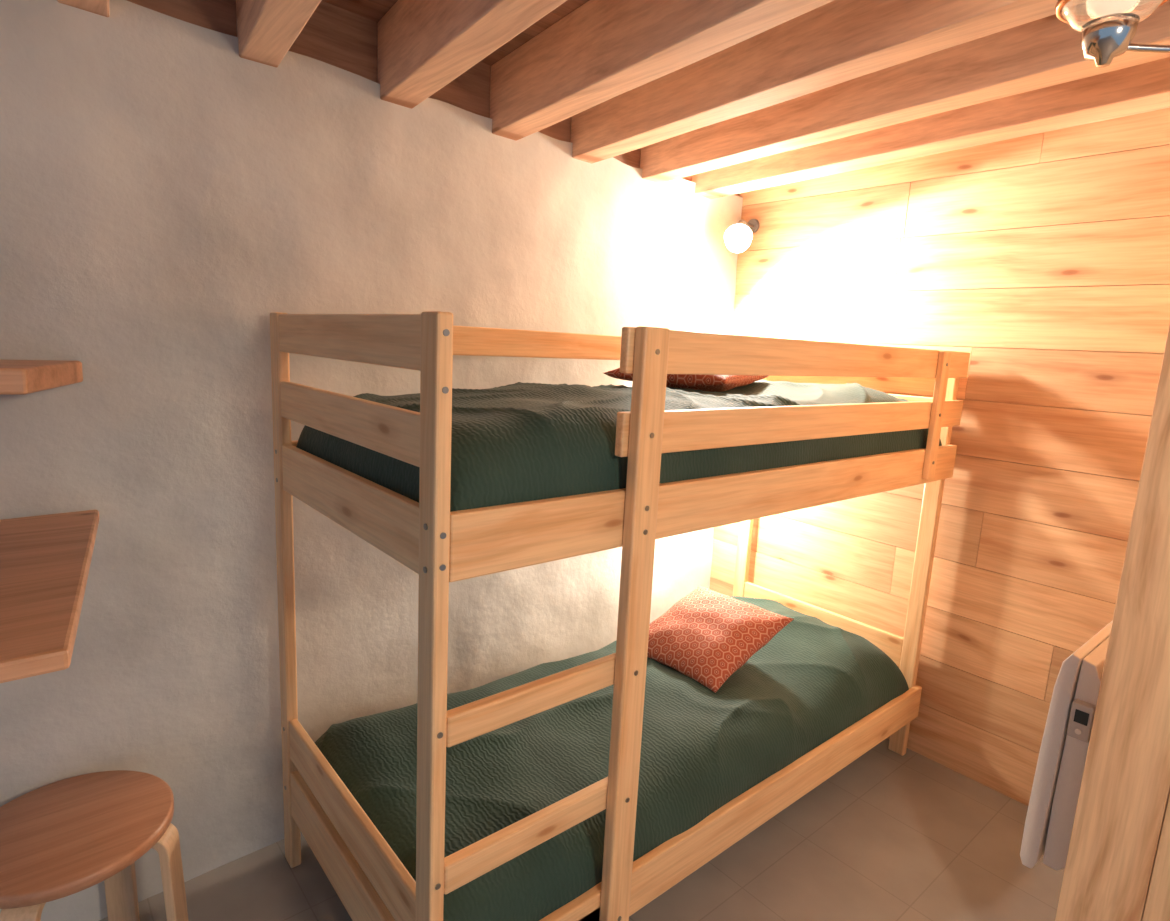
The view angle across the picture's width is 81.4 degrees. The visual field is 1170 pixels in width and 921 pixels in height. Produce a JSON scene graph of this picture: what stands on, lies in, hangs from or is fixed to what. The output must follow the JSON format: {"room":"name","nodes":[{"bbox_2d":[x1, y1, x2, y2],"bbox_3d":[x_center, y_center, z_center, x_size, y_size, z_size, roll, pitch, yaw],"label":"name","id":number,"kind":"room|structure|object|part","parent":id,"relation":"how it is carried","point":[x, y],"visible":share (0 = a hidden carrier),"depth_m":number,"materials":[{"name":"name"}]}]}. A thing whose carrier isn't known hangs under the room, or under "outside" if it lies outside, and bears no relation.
{"room":"bunk bedroom","nodes":[
{"label":"bunk bedroom","id":0,"kind":"room"},
{"bbox_2d":[0,0,742,920],"bbox_3d":[-1.009,0.069,1.792,4.524,2.244,0.138,-6,13,-43],"label":"wall","id":1,"kind":"structure","parent":0,"point":[166,191],"depth_m":1.79,"materials":[{"name":"paint"}]},
{"bbox_2d":[0,359,82,394],"bbox_3d":[-1.492,-0.132,1.022,1.213,0.048,0.306,-5,13,-40],"label":"wall shelf","id":2,"kind":"object","parent":1,"relation":"attached to","point":[17,377],"visible":1,"depth_m":1.30,"materials":[{"name":"brown wood"}]},
{"bbox_2d":[0,510,98,682],"bbox_3d":[-1.341,0.237,0.891,1.224,0.030,0.817,-5,13,-40],"label":"wall shelf","id":3,"kind":"object","parent":1,"relation":"attached to","point":[45,560],"visible":1,"depth_m":1.11,"materials":[{"name":"brown wood"}]},
{"bbox_2d":[127,0,738,195],"bbox_3d":[-0.943,-1.067,1.578,4.508,0.220,0.028,-6,13,-43],"label":"trim","id":4,"kind":"structure","parent":1,"relation":"attached to","point":[333,35],"depth_m":1.83,"materials":[{"name":"brown wood"}]},
{"bbox_2d":[321,0,588,65],"bbox_3d":[0.091,-0.945,0.405,4.560,0.040,3.650,-5,13,-40],"label":"ceiling","id":5,"kind":"structure","parent":0,"point":[375,10],"depth_m":1.82,"materials":[{"name":"brown wood"}]},
{"bbox_2d":[57,0,109,16],"bbox_3d":[-0.144,-0.781,0.113,0.416,0.205,3.261,-5,13,-40],"label":"joist","id":6,"kind":"object","parent":5,"relation":"attached to","point":[100,7],"depth_m":1.42,"materials":[{"name":"brown wood"}]},
{"bbox_2d":[236,0,320,66],"bbox_3d":[0.117,-0.807,0.344,0.417,0.205,3.280,-5,13,-40],"label":"joist","id":7,"kind":"object","parent":5,"relation":"attached to","point":[266,29],"depth_m":1.50,"materials":[{"name":"brown wood"}]},
{"bbox_2d":[378,0,566,108],"bbox_3d":[0.393,-0.835,0.588,0.429,0.205,3.300,-5,13,-40],"label":"joist","id":8,"kind":"object","parent":5,"relation":"attached to","point":[424,45],"depth_m":1.60,"materials":[{"name":"brown wood"}]},
{"bbox_2d":[489,0,833,140],"bbox_3d":[0.676,-0.864,0.838,0.431,0.205,3.321,-5,13,-40],"label":"joist","id":9,"kind":"object","parent":5,"relation":"attached to","point":[601,51],"depth_m":1.66,"materials":[{"name":"brown wood"}]},
{"bbox_2d":[570,0,1057,163],"bbox_3d":[0.933,-0.890,1.066,0.433,0.205,3.340,-5,13,-40],"label":"joist","id":10,"kind":"object","parent":5,"relation":"attached to","point":[835,42],"depth_m":1.63,"materials":[{"name":"brown wood"}]},
{"bbox_2d":[640,0,1169,182],"bbox_3d":[1.204,-0.918,1.306,0.436,0.205,3.360,-5,13,-40],"label":"joist","id":11,"kind":"object","parent":5,"relation":"attached to","point":[1044,52],"depth_m":1.77,"materials":[{"name":"brown wood"}]},
{"bbox_2d":[692,57,1169,198],"bbox_3d":[1.454,-0.943,1.527,0.457,0.205,3.378,-5,13,-40],"label":"joist","id":12,"kind":"object","parent":5,"relation":"attached to","point":[1145,87],"depth_m":1.97,"materials":[{"name":"brown wood"}]},
{"bbox_2d":[99,738,1064,920],"bbox_3d":[-0.029,1.433,0.782,4.520,0.060,3.600,-5,13,-40],"label":"floor","id":13,"kind":"structure","parent":0,"point":[890,835],"depth_m":2.02,"materials":[{"name":"grey tile"}]},
{"bbox_2d":[0,770,187,920],"bbox_3d":[-1.112,0.997,1.488,0.384,0.450,0.384,10,12,35],"label":"wooden stool","id":14,"kind":"object","parent":13,"relation":"on","point":[69,836],"visible":1,"depth_m":1.46,"materials":[{"name":"brown wood"}]},
{"bbox_3d":[-1.087,1.034,1.373,0.064,0.419,0.185,1,10,-12],"label":"leg","id":15,"kind":"part","parent":14,"relation":"part of","materials":[{"name":"brown wood"}]},
{"bbox_3d":[-1.138,0.991,1.608,0.064,0.419,0.185,1,10,-12],"label":"leg","id":16,"kind":"part","parent":14,"relation":"part of","materials":[{"name":"brown wood"}]},
{"bbox_3d":[-0.993,1.014,1.516,0.185,0.419,0.064,1,10,-12],"label":"leg","id":17,"kind":"part","parent":14,"relation":"part of","materials":[{"name":"brown wood"}]},
{"bbox_2d":[270,311,969,920],"bbox_3d":[0.246,0.390,2.162,2.062,1.552,0.919,-5,13,-40],"label":"bunk bed","id":18,"kind":"object","parent":13,"relation":"on","point":[442,546],"visible":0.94,"depth_m":1.49,"materials":[{"name":"brown wood"}]},
{"bbox_3d":[-0.017,-0.063,2.428,2.000,0.119,0.024,-5,13,-40],"label":"rail","id":19,"kind":"part","parent":18,"relation":"part of","materials":[{"name":"brown wood"}]},
{"bbox_3d":[-0.520,0.079,1.460,0.022,0.119,0.765,-5,13,-40],"label":"foot board rail","id":20,"kind":"part","parent":18,"relation":"part of","materials":[{"name":"brown wood"}]},
{"bbox_3d":[0.095,0.502,1.467,0.070,1.552,0.032,-5,13,-40],"label":"ladder post","id":21,"kind":"part","parent":18,"relation":"part of","materials":[{"name":"brown wood"}]},
{"bbox_3d":[0.544,0.074,1.797,2.030,0.119,0.024,-5,13,-40],"label":"rail","id":22,"kind":"part","parent":18,"relation":"part of","materials":[{"name":"brown wood"}]},
{"bbox_3d":[0.497,0.992,1.955,2.030,0.124,0.024,-5,13,-40],"label":"rail","id":23,"kind":"part","parent":18,"relation":"part of","materials":[{"name":"brown wood"}]},
{"bbox_3d":[0.261,-0.029,2.107,1.890,0.110,0.725,-5,13,-40],"label":"mattress","id":24,"kind":"object","parent":18,"relation":"on","visible":0},
{"bbox_2d":[296,380,941,511],"bbox_3d":[0.263,-0.123,2.085,1.988,0.263,0.848,-5,13,-40],"label":"duvet","id":25,"kind":"object","parent":24,"relation":"on","point":[518,442],"visible":0.56,"depth_m":1.45,"materials":[{"name":"green fabric"}]},
{"bbox_2d":[604,368,767,391],"bbox_3d":[0.345,-0.289,2.267,0.420,0.117,0.420,9,11,31],"label":"cushion","id":26,"kind":"object","parent":25,"relation":"on","point":[713,383],"visible":0.36,"depth_m":2.09,"materials":[{"name":"fabric"}]},
{"bbox_3d":[0.214,0.890,2.266,1.890,0.111,0.725,-5,13,-40],"label":"mattress","id":27,"kind":"object","parent":18,"relation":"on","visible":0},
{"bbox_2d":[306,596,908,920],"bbox_3d":[0.217,0.791,2.242,1.990,0.275,0.850,-5,13,-40],"label":"duvet","id":28,"kind":"object","parent":27,"relation":"on","point":[702,748],"visible":0.58,"depth_m":1.86,"materials":[{"name":"green fabric"}]},
{"bbox_2d":[647,585,793,692],"bbox_3d":[0.435,0.619,2.440,0.418,0.195,0.440,-5,13,-40],"label":"cushion","id":29,"kind":"object","parent":28,"relation":"on","point":[707,635],"visible":0.96,"depth_m":2.35,"materials":[{"name":"fabric"}]},
{"bbox_2d":[709,108,1169,805],"bbox_3d":[1.605,0.064,2.223,0.060,2.410,3.100,-5,13,-40],"label":"wall","id":30,"kind":"structure","parent":0,"point":[1043,258],"depth_m":2.38,"materials":[{"name":"brown wood"}]},
{"bbox_2d":[724,219,758,252],"bbox_3d":[0.689,-0.961,2.889,0.113,0.191,0.411,8,11,26],"label":"wall lamp","id":31,"kind":"object","parent":30,"relation":"attached to","point":[737,237],"visible":1,"depth_m":2.73,"materials":[{"name":"white glass"}]},
{"bbox_3d":[0.628,-0.919,2.775,0.105,0.105,0.104,-5,13,-40],"label":"lamp shade","id":32,"kind":"part","parent":31,"relation":"part of","materials":[{"name":"white glass"}]},
{"bbox_3d":[0.621,-0.895,2.757,0.100,0.100,0.100,-5,13,-40],"label":"bulb","id":33,"kind":"part","parent":31,"relation":"part of","materials":[{"name":"white glass"}]},
{"bbox_3d":[0.693,-1.004,2.933,0.019,0.072,0.293,7,11,24],"label":"arm","id":34,"kind":"part","parent":31,"relation":"part of"},
{"bbox_3d":[0.754,-1.053,3.054,0.014,0.060,0.060,-5,13,-40],"label":"wall plate","id":35,"kind":"part","parent":31,"relation":"part of","materials":[{"name":"metal"}]},
{"bbox_2d":[1055,325,1169,920],"bbox_3d":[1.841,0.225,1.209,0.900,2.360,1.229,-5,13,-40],"label":"door","id":36,"kind":"structure","parent":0,"point":[1117,868],"depth_m":1.39,"materials":[{"name":"brown wood"}]},
{"bbox_2d":[1020,620,1112,870],"bbox_3d":[1.347,0.700,1.781,0.632,0.561,0.108,-5,13,-40],"label":"heater","id":37,"kind":"object","parent":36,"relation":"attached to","point":[1051,812],"visible":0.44,"depth_m":1.60,"materials":[{"name":"white metal"}]},
{"bbox_3d":[1.123,0.618,1.549,0.004,0.012,0.012,-5,13,-40],"label":"control knob","id":38,"kind":"part","parent":37,"relation":"part of","materials":[{"name":"white plastic"}]},
{"bbox_2d":[1055,0,1169,67],"bbox_3d":[0.862,-0.764,0.927,0.307,0.415,0.327,-5,13,-40],"label":"ceiling lamp","id":39,"kind":"object","parent":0,"point":[1107,28],"depth_m":0.95,"materials":[{"name":"silver metal"}]}
]}

